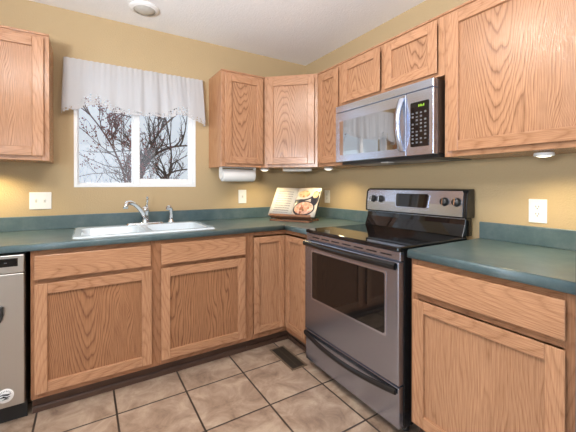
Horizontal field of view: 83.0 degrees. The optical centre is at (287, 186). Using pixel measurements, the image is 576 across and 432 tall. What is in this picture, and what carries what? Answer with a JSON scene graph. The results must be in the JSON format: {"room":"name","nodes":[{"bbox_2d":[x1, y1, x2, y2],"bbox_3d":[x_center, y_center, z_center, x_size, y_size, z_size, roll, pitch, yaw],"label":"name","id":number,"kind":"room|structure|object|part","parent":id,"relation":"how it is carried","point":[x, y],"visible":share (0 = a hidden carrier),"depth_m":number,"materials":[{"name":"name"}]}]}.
{"room":"kitchen","nodes":[
{"label":"kitchen","id":0,"kind":"room"},
{"bbox_2d":[0,0,305,217],"bbox_3d":[-1.496,0.037,2.375,4.140,2.537,0.140,0,0,-32],"label":"wall","id":1,"kind":"structure","parent":0,"point":[72,34],"depth_m":2.43,"materials":[{"name":"beige paint"}]},
{"bbox_2d":[0,25,53,163],"bbox_3d":[-1.775,-0.534,1.922,0.610,0.760,0.328,0,0,-32],"label":"upper cabinet","id":2,"kind":"object","parent":1,"relation":"attached to","point":[26,56],"visible":1,"depth_m":1.90,"materials":[{"name":"brown wood"}]},
{"bbox_3d":[-1.698,-0.529,1.797,0.458,0.599,0.004,0,0,-32],"label":"door panel","id":3,"kind":"part","parent":2,"relation":"part of","materials":[{"name":"brown wood"}]},
{"bbox_2d":[29,192,51,209],"bbox_3d":[-1.660,0.097,2.180,0.120,0.115,0.018,0,0,-32],"label":"light switch","id":4,"kind":"object","parent":1,"relation":"attached to","point":[37,200],"visible":1,"depth_m":2.18,"materials":[{"name":"white plastic"}]},
{"bbox_2d":[61,57,204,126],"bbox_3d":[-1.118,-0.691,2.469,0.990,0.381,0.090,0,0,-32],"label":"window valance","id":5,"kind":"object","parent":1,"relation":"attached to","point":[146,92],"visible":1,"depth_m":2.41,"materials":[{"name":"white fabric"}]},
{"bbox_3d":[-1.117,-0.578,2.468,0.990,0.156,0.087,0,0,-32],"label":"lace trim","id":6,"kind":"part","parent":5,"relation":"part of","materials":[{"name":"white fabric"}]},
{"bbox_2d":[74,104,195,186],"bbox_3d":[-1.164,-0.410,2.547,0.856,0.830,0.094,0,0,-32],"label":"window","id":7,"kind":"structure","parent":1,"relation":"in","point":[136,181],"depth_m":2.52,"materials":[{"name":"white plastic"}]},
{"bbox_3d":[-1.358,-0.410,2.457,0.387,0.786,0.033,0,0,-32],"label":"sash","id":8,"kind":"part","parent":7,"relation":"part of","materials":[{"name":"white plastic"}]},
{"bbox_3d":[-1.003,-0.410,2.630,0.452,0.786,0.033,0,0,-32],"label":"sash","id":9,"kind":"part","parent":7,"relation":"part of","materials":[{"name":"white plastic"}]},
{"bbox_2d":[0,207,367,231],"bbox_3d":[-0.762,0.245,2.198,2.799,0.094,0.934,0,0,-32],"label":"backsplash","id":10,"kind":"structure","parent":1,"relation":"attached to","point":[28,223],"depth_m":2.48,"materials":[{"name":"teal laminate"}]},
{"bbox_2d":[209,69,264,168],"bbox_3d":[-0.433,-0.538,2.756,0.381,0.760,0.328,0,0,-32],"label":"upper cabinet","id":11,"kind":"object","parent":1,"relation":"attached to","point":[236,99],"visible":1,"depth_m":2.63,"materials":[{"name":"brown wood"}]},
{"bbox_2d":[219,167,255,181],"bbox_3d":[-0.419,-0.099,2.725,0.310,0.116,0.102,0,0,-32],"label":"paper towel holder","id":12,"kind":"object","parent":11,"relation":"attached to","point":[238,175],"visible":0.99,"depth_m":2.68,"materials":[{"name":"white paper"}]},
{"bbox_3d":[-0.352,-0.533,2.627,0.333,0.701,0.022,0,0,-32],"label":"door","id":13,"kind":"part","parent":11,"relation":"part of","materials":[{"name":"brown wood"}]},
{"bbox_3d":[-0.355,-0.533,2.631,0.231,0.599,0.004,0,0,-32],"label":"door panel","id":14,"kind":"part","parent":11,"relation":"part of","materials":[{"name":"brown wood"}]},
{"bbox_2d":[238,190,245,202],"bbox_3d":[-0.412,0.092,2.955,0.078,0.122,0.018,0,0,-32],"label":"light switch","id":15,"kind":"object","parent":1,"relation":"attached to","point":[241,193],"visible":1,"depth_m":2.95,"materials":[{"name":"white plastic"}]},
{"bbox_2d":[256,74,339,169],"bbox_3d":[0.073,-0.538,2.898,0.638,0.760,0.621,0,0,-32],"label":"upper cabinet","id":16,"kind":"object","parent":1,"relation":"attached to","point":[291,101],"visible":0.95,"depth_m":2.67,"materials":[{"name":"brown wood"}]},
{"bbox_3d":[0.020,-0.533,2.669,0.398,0.701,0.022,0,0,12],"label":"door","id":17,"kind":"part","parent":16,"relation":"part of","materials":[{"name":"brown wood"}]},
{"bbox_3d":[0.021,-0.533,2.675,0.296,0.599,0.005,0,0,11],"label":"door panel","id":18,"kind":"part","parent":16,"relation":"part of","materials":[{"name":"brown wood"}]},
{"bbox_3d":[0.024,-0.531,2.690,0.446,0.748,0.018,0,0,12],"label":"frame","id":19,"kind":"part","parent":16,"relation":"part of","materials":[{"name":"brown wood"}]},
{"bbox_2d":[283,169,311,171],"bbox_3d":[0.084,-0.146,2.920,0.260,0.023,0.040,0,0,11],"label":"light bar","id":20,"kind":"object","parent":16,"relation":"attached to","point":[285,170],"visible":0.94,"depth_m":2.90,"materials":[{"name":"beige plastic"}]},
{"bbox_2d":[0,339,419,431],"bbox_3d":[-0.093,1.265,-0.010,4.000,0.100,5.400,0,0,-32],"label":"floor","id":21,"kind":"structure","parent":0,"point":[253,390],"depth_m":1.79,"materials":[{"name":"tile"}]},
{"bbox_2d":[0,251,30,423],"bbox_3d":[-1.737,0.774,1.732,0.597,0.868,0.602,0,0,-32],"label":"dishwasher","id":22,"kind":"object","parent":21,"relation":"on","point":[15,325],"visible":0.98,"depth_m":1.62,"materials":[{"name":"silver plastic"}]},
{"bbox_2d":[0,307,3,322],"bbox_3d":[-1.400,0.628,1.581,0.026,0.079,0.016,0,0,-32],"label":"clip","id":23,"kind":"object","parent":22,"relation":"attached to","point":[1,308],"visible":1,"depth_m":1.58,"materials":[{"name":"black plastic"}]},
{"bbox_2d":[0,389,13,403],"bbox_3d":[-1.388,1.031,1.595,0.068,0.068,0.008,0,0,-32],"label":"magnet","id":24,"kind":"object","parent":22,"relation":"attached to","point":[6,395],"visible":1,"depth_m":1.60,"materials":[{"name":"white plastic"}]},
{"bbox_3d":[-1.593,0.763,1.500,0.597,0.657,0.047,0,0,-32],"label":"door","id":25,"kind":"part","parent":22,"relation":"part of","materials":[{"name":"silver metal"}]},
{"bbox_3d":[-1.592,0.386,1.497,0.597,0.090,0.049,0,0,-32],"label":"control panel","id":26,"kind":"part","parent":22,"relation":"part of","materials":[{"name":"silver metal"}]},
{"bbox_3d":[-1.631,1.159,1.562,0.597,0.100,0.015,0,0,-32],"label":"toe panel","id":27,"kind":"part","parent":22,"relation":"part of","materials":[{"name":"black plastic"}]},
{"bbox_2d":[30,233,249,413],"bbox_3d":[-0.957,0.769,2.257,1.243,0.875,0.632,0,0,-32],"label":"base cabinet","id":28,"kind":"object","parent":21,"relation":"on","point":[105,318],"visible":0.88,"depth_m":1.93,"materials":[{"name":"brown wood"}]},
{"bbox_3d":[-1.071,0.420,1.826,0.561,0.125,0.022,0,0,-32],"label":"drawer","id":29,"kind":"part","parent":28,"relation":"part of","materials":[{"name":"brown wood"}]},
{"bbox_3d":[-1.069,0.791,1.828,0.565,0.570,0.022,0,0,-32],"label":"door","id":30,"kind":"part","parent":28,"relation":"part of","materials":[{"name":"brown wood"}]},
{"bbox_3d":[-1.072,0.791,1.833,0.463,0.468,0.004,0,0,-32],"label":"door panel","id":31,"kind":"part","parent":28,"relation":"part of","materials":[{"name":"brown wood"}]},
{"bbox_3d":[-0.833,1.191,2.060,1.243,0.032,0.012,0,0,-32],"label":"shoe moulding","id":32,"kind":"part","parent":28,"relation":"part of","materials":[{"name":"brown wood"}]},
{"bbox_2d":[0,207,367,253],"bbox_3d":[-0.762,0.264,2.198,2.799,0.131,0.934,0,0,-32],"label":"countertop","id":33,"kind":"structure","parent":28,"relation":"on","point":[28,233],"depth_m":2.29,"materials":[{"name":"teal laminate"}]},
{"bbox_2d":[72,221,214,238],"bbox_3d":[-0.979,0.365,2.235,0.830,0.165,0.515,0,0,-32],"label":"sink","id":34,"kind":"object","parent":33,"relation":"in","point":[113,230],"visible":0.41,"depth_m":2.26,"materials":[{"name":"white ceramic"}]},
{"bbox_2d":[123,197,163,224],"bbox_3d":[-1.091,0.179,2.364,0.159,0.205,0.355,0,0,23],"label":"faucet","id":35,"kind":"object","parent":34,"relation":"on","point":[144,211],"visible":1,"depth_m":2.39,"materials":[{"name":"silver metal"}]},
{"bbox_3d":[-1.079,0.172,2.304,0.038,0.150,0.260,0,0,8],"label":"spout","id":36,"kind":"part","parent":35,"relation":"part of","materials":[{"name":"silver metal"}]},
{"bbox_3d":[-1.064,0.275,2.430,0.260,0.012,0.062,0,0,-32],"label":"deck plate","id":37,"kind":"part","parent":35,"relation":"part of","materials":[{"name":"silver metal"}]},
{"bbox_2d":[166,205,173,222],"bbox_3d":[-0.912,0.213,2.517,0.053,0.136,0.072,0,0,18],"label":"sprayer","id":38,"kind":"object","parent":34,"relation":"on","point":[169,207],"visible":1,"depth_m":2.51,"materials":[{"name":"silver metal"}]},
{"bbox_2d":[269,213,318,222],"bbox_3d":[0.052,0.185,2.749,0.380,0.209,0.198,0,0,28],"label":"book stand","id":39,"kind":"object","parent":33,"relation":"on","point":[277,217],"visible":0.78,"depth_m":2.67,"materials":[{"name":"brown wood"}]},
{"bbox_2d":[268,188,322,217],"bbox_3d":[0.059,0.134,2.761,0.444,0.243,0.178,0,0,28],"label":"cookbook","id":40,"kind":"object","parent":39,"relation":"on","point":[297,201],"visible":0.87,"depth_m":2.75,"materials":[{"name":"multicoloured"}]},
{"bbox_3d":[-0.544,0.418,2.153,0.566,0.127,0.022,0,0,-32],"label":"drawer","id":41,"kind":"part","parent":28,"relation":"part of","materials":[{"name":"brown wood"}]},
{"bbox_3d":[-0.544,0.789,2.155,0.566,0.568,0.022,0,0,-32],"label":"door","id":42,"kind":"part","parent":28,"relation":"part of","materials":[{"name":"brown wood"}]},
{"bbox_3d":[-0.547,0.789,2.160,0.464,0.466,0.004,0,0,-32],"label":"door panel","id":43,"kind":"part","parent":28,"relation":"part of","materials":[{"name":"brown wood"}]},
{"bbox_2d":[246,230,307,351],"bbox_3d":[0.035,0.767,2.705,0.912,0.875,0.919,0,0,-32],"label":"base cabinet","id":44,"kind":"object","parent":21,"relation":"on","point":[277,258],"visible":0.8,"depth_m":2.40,"materials":[{"name":"brown wood"}]},
{"bbox_3d":[-0.139,0.714,2.406,0.257,0.693,0.022,0,0,-32],"label":"door","id":45,"kind":"part","parent":44,"relation":"part of","materials":[{"name":"brown wood"}]},
{"bbox_3d":[-0.142,0.714,2.411,0.175,0.611,0.004,0,0,-32],"label":"door panel","id":46,"kind":"part","parent":44,"relation":"part of","materials":[{"name":"brown wood"}]},
{"bbox_3d":[-0.052,1.191,2.332,0.368,0.030,0.375,0,0,-32],"label":"shoe moulding","id":47,"kind":"part","parent":44,"relation":"part of","materials":[{"name":"brown wood"}]},
{"bbox_3d":[0.055,0.714,2.360,0.022,0.693,0.260,0,0,-32],"label":"door","id":48,"kind":"part","parent":44,"relation":"part of","materials":[{"name":"brown wood"}]},
{"bbox_3d":[0.060,0.714,2.362,0.004,0.611,0.178,0,0,-32],"label":"door panel","id":49,"kind":"part","parent":44,"relation":"part of","materials":[{"name":"brown wood"}]},
{"bbox_2d":[270,345,306,370],"bbox_3d":[-0.003,1.204,2.292,0.124,0.004,0.316,0,0,-32],"label":"floor vent","id":50,"kind":"object","parent":21,"relation":"in","point":[285,355],"visible":1,"depth_m":2.28,"materials":[{"name":"brown metal"}]},
{"bbox_2d":[303,188,474,430],"bbox_3d":[0.573,0.611,2.010,0.692,1.193,0.773,0,0,-32],"label":"range","id":51,"kind":"object","parent":21,"relation":"on","point":[358,278],"visible":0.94,"depth_m":1.82,"materials":[{"name":"silver metal"}]},
{"bbox_3d":[0.316,0.574,1.851,0.001,0.320,0.623,0,0,-32],"label":"window trim","id":52,"kind":"part","parent":51,"relation":"part of","materials":[{"name":"black glass"}]},
{"bbox_3d":[0.298,0.376,1.839,0.044,0.036,0.749,0,0,-32],"label":"door handle","id":53,"kind":"part","parent":51,"relation":"part of","materials":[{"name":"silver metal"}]},
{"bbox_3d":[0.299,0.981,1.845,0.046,0.052,0.747,0,0,-32],"label":"drawer handle","id":54,"kind":"part","parent":51,"relation":"part of","materials":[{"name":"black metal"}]},
{"bbox_3d":[0.335,1.050,1.864,0.036,0.196,0.761,0,0,-32],"label":"storage drawer","id":55,"kind":"part","parent":51,"relation":"part of","materials":[{"name":"silver metal"}]},
{"bbox_3d":[0.334,0.651,1.862,0.040,0.586,0.765,0,0,-32],"label":"oven door","id":56,"kind":"part","parent":51,"relation":"part of","materials":[{"name":"silver metal"}]},
{"bbox_3d":[0.339,0.332,1.864,0.026,0.046,0.765,0,0,-32],"label":"vent trim","id":57,"kind":"part","parent":51,"relation":"part of","materials":[{"name":"silver metal"}]},
{"bbox_3d":[0.624,0.088,2.399,0.026,0.055,0.056,9,-5,-32],"label":"knob","id":58,"kind":"part","parent":51,"relation":"part of","materials":[{"name":"black plastic"}]},
{"bbox_3d":[0.661,0.088,2.339,0.026,0.055,0.056,9,-5,-32],"label":"knob","id":59,"kind":"part","parent":51,"relation":"part of","materials":[{"name":"black plastic"}]},
{"bbox_2d":[306,224,466,251],"bbox_3d":[0.564,0.296,2.004,0.583,0.022,0.773,0,0,-32],"label":"cooktop","id":60,"kind":"object","parent":51,"relation":"in","point":[379,237],"depth_m":1.88,"materials":[{"name":"black glass"}]},
{"bbox_3d":[0.797,0.099,2.147,0.018,0.146,0.729,0,0,-32],"label":"control panel","id":61,"kind":"part","parent":51,"relation":"part of","materials":[{"name":"silver metal"}]},
{"bbox_3d":[0.805,0.183,2.153,0.011,0.008,0.741,0,0,-32],"label":"backguard trim","id":62,"kind":"part","parent":51,"relation":"part of","materials":[{"name":"silver metal"}]},
{"bbox_3d":[0.920,0.090,1.923,0.026,0.055,0.056,9,-5,-32],"label":"knob","id":63,"kind":"part","parent":51,"relation":"part of","materials":[{"name":"black plastic"}]},
{"bbox_3d":[0.959,0.090,1.860,0.026,0.055,0.056,9,-5,-32],"label":"knob","id":64,"kind":"part","parent":51,"relation":"part of","materials":[{"name":"black plastic"}]},
{"bbox_2d":[412,258,575,431],"bbox_3d":[0.993,0.772,1.429,0.632,0.875,0.611,0,0,-32],"label":"base cabinet","id":65,"kind":"object","parent":21,"relation":"on","point":[490,353],"visible":0.86,"depth_m":1.23,"materials":[{"name":"brown wood"}]},
{"bbox_3d":[0.738,0.805,1.273,0.004,0.472,0.461,0,0,-32],"label":"door panel","id":66,"kind":"part","parent":65,"relation":"part of","materials":[{"name":"brown wood"}]},
{"bbox_3d":[0.733,0.424,1.268,0.022,0.129,0.563,0,0,-32],"label":"drawer","id":67,"kind":"part","parent":65,"relation":"part of","materials":[{"name":"brown wood"}]},
{"bbox_2d":[407,222,575,294],"bbox_3d":[0.991,0.267,1.424,0.639,0.131,0.618,0,0,-32],"label":"countertop","id":68,"kind":"structure","parent":65,"relation":"on","point":[543,257],"depth_m":1.41,"materials":[{"name":"teal laminate"}]},
{"bbox_2d":[575,346,575,431],"bbox_3d":[1.151,0.680,1.149,0.659,1.060,0.016,0,0,-32],"label":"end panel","id":69,"kind":"object","parent":21,"relation":"on","point":[575,346],"visible":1,"depth_m":0.98,"materials":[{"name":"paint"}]},
{"bbox_2d":[29,0,425,65],"bbox_3d":[-0.093,-1.272,-0.020,4.280,0.100,5.680,0,0,-32],"label":"ceiling","id":70,"kind":"structure","parent":0,"point":[302,32],"depth_m":2.42,"materials":[{"name":"white paint"}]},
{"bbox_2d":[129,0,159,16],"bbox_3d":[-0.991,-1.217,2.248,0.196,0.028,0.196,0,0,-32],"label":"recessed light","id":71,"kind":"object","parent":70,"relation":"in","point":[144,8],"visible":1,"depth_m":2.22,"materials":[{"name":"white plastic"}]},
{"bbox_2d":[306,0,575,239],"bbox_3d":[1.702,0.043,1.018,0.140,2.537,5.540,0,0,-32],"label":"wall","id":72,"kind":"structure","parent":0,"point":[504,187],"depth_m":1.94,"materials":[{"name":"beige paint"}]},
{"bbox_2d":[325,190,329,202],"bbox_3d":[0.365,0.095,3.029,0.009,0.118,0.075,0,0,-32],"label":"wall outlet","id":73,"kind":"object","parent":72,"relation":"attached to","point":[327,192],"visible":1,"depth_m":3.02,"materials":[{"name":"beige plastic"}]},
{"bbox_2d":[318,62,370,167],"bbox_3d":[0.442,-0.537,2.598,0.328,0.760,0.290,0,0,-32],"label":"upper cabinet","id":74,"kind":"object","parent":72,"relation":"attached to","point":[329,80],"visible":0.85,"depth_m":2.52,"materials":[{"name":"brown wood"}]},
{"bbox_3d":[0.317,-0.532,2.520,0.004,0.599,0.142,0,0,-32],"label":"door panel","id":75,"kind":"part","parent":74,"relation":"part of","materials":[{"name":"brown wood"}]},
{"bbox_3d":[0.312,-0.532,2.517,0.022,0.701,0.244,0,0,-32],"label":"door","id":76,"kind":"part","parent":74,"relation":"part of","materials":[{"name":"brown wood"}]},
{"bbox_3d":[0.330,-0.531,2.529,0.019,0.748,0.290,0,0,-32],"label":"frame","id":77,"kind":"part","parent":74,"relation":"part of","materials":[{"name":"brown wood"}]},
{"bbox_2d":[341,13,444,105],"bbox_3d":[0.732,-0.752,2.130,0.328,0.327,0.808,0,0,-32],"label":"upper cabinet","id":78,"kind":"object","parent":72,"relation":"attached to","point":[416,54],"visible":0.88,"depth_m":1.96,"materials":[{"name":"brown wood"}]},
{"bbox_3d":[0.494,-0.747,2.224,0.022,0.282,0.364,0,0,-32],"label":"door","id":79,"kind":"part","parent":78,"relation":"part of","materials":[{"name":"brown wood"}]},
{"bbox_3d":[0.499,-0.747,2.227,0.004,0.180,0.262,0,0,-32],"label":"door panel","id":80,"kind":"part","parent":78,"relation":"part of","materials":[{"name":"brown wood"}]},
{"bbox_2d":[336,77,471,165],"bbox_3d":[0.686,-0.357,2.095,0.442,0.417,0.776,0,0,-32],"label":"microwave","id":81,"kind":"object","parent":78,"relation":"attached to","point":[406,124],"visible":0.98,"depth_m":1.89,"materials":[{"name":"silver metal"}]},
{"bbox_3d":[0.517,-0.344,2.091,0.037,0.347,0.605,0,0,-32],"label":"door","id":82,"kind":"part","parent":81,"relation":"part of","materials":[{"name":"silver metal"}]},
{"bbox_3d":[0.625,-0.348,1.831,0.060,0.297,0.036,0,0,-32],"label":"handle","id":83,"kind":"part","parent":81,"relation":"part of","materials":[{"name":"silver metal"}]},
{"bbox_3d":[0.722,-0.342,1.760,0.037,0.347,0.169,0,0,-32],"label":"control panel","id":84,"kind":"part","parent":81,"relation":"part of","materials":[{"name":"silver metal"}]},
{"bbox_3d":[0.704,-0.745,1.886,0.022,0.282,0.359,0,0,-32],"label":"door","id":85,"kind":"part","parent":78,"relation":"part of","materials":[{"name":"brown wood"}]},
{"bbox_3d":[0.709,-0.745,1.889,0.004,0.180,0.257,0,0,-32],"label":"door panel","id":86,"kind":"part","parent":78,"relation":"part of","materials":[{"name":"brown wood"}]},
{"bbox_2d":[444,0,575,159],"bbox_3d":[1.115,-0.533,1.515,0.328,0.760,0.640,0,0,-32],"label":"upper cabinet","id":87,"kind":"object","parent":72,"relation":"attached to","point":[510,65],"visible":0.99,"depth_m":1.44,"materials":[{"name":"brown wood"}]},
{"bbox_2d":[533,152,554,156],"bbox_3d":[1.117,-0.138,1.419,0.076,0.022,0.076,0,0,-32],"label":"puck light","id":88,"kind":"object","parent":87,"relation":"attached to","point":[539,154],"visible":1,"depth_m":1.39,"materials":[{"name":"white plastic"}]},
{"bbox_2d":[479,222,575,250],"bbox_3d":[1.255,0.248,1.587,0.018,0.094,0.618,0,0,-32],"label":"backsplash","id":89,"kind":"structure","parent":72,"relation":"attached to","point":[565,239],"depth_m":1.63,"materials":[{"name":"teal laminate"}]},
{"bbox_2d":[529,199,546,223],"bbox_3d":[1.241,0.123,1.618,0.009,0.118,0.078,0,0,-32],"label":"wall outlet","id":90,"kind":"object","parent":72,"relation":"attached to","point":[537,207],"visible":1,"depth_m":1.61,"materials":[{"name":"white plastic"}]},
{"bbox_2d":[533,204,541,217],"bbox_3d":[1.239,0.123,1.617,0.002,0.068,0.034,0,0,-32],"label":"receptacle","id":91,"kind":"object","parent":90,"relation":"attached to","point":[537,208],"depth_m":1.62,"materials":[{"name":"white plastic"}]},
{"label":"outside","id":92,"kind":"structure","parent":0,"visible":0},
{"bbox_3d":[-6.260,1.962,13.703,28.000,0.400,23.600,0,0,-32],"label":"snow","id":93,"kind":"object","parent":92,"visible":0},
{"bbox_2d":[79,141,126,182],"bbox_3d":[-3.030,0.448,5.160,1.468,2.695,0.527,0,0,-42],"label":"shrub","id":94,"kind":"object","parent":93,"relation":"on","point":[100,170],"visible":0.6,"depth_m":5.19,"materials":[{"name":"brown plant"}]},
{"bbox_2d":[79,95,164,182],"bbox_3d":[-1.815,0.232,3.253,1.170,3.142,0.426,0,0,-32],"label":"bare tree","id":95,"kind":"object","parent":93,"relation":"on","point":[109,116],"visible":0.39,"depth_m":3.33,"materials":[{"name":"brown plant"}]},
{"bbox_2d":[79,106,186,182],"bbox_3d":[-1.882,0.054,4.676,0.848,3.491,1.708,0,0,40],"label":"bare tree","id":96,"kind":"object","parent":93,"relation":"on","point":[150,141],"visible":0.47,"depth_m":4.51,"materials":[{"name":"brown plant"}]}
]}

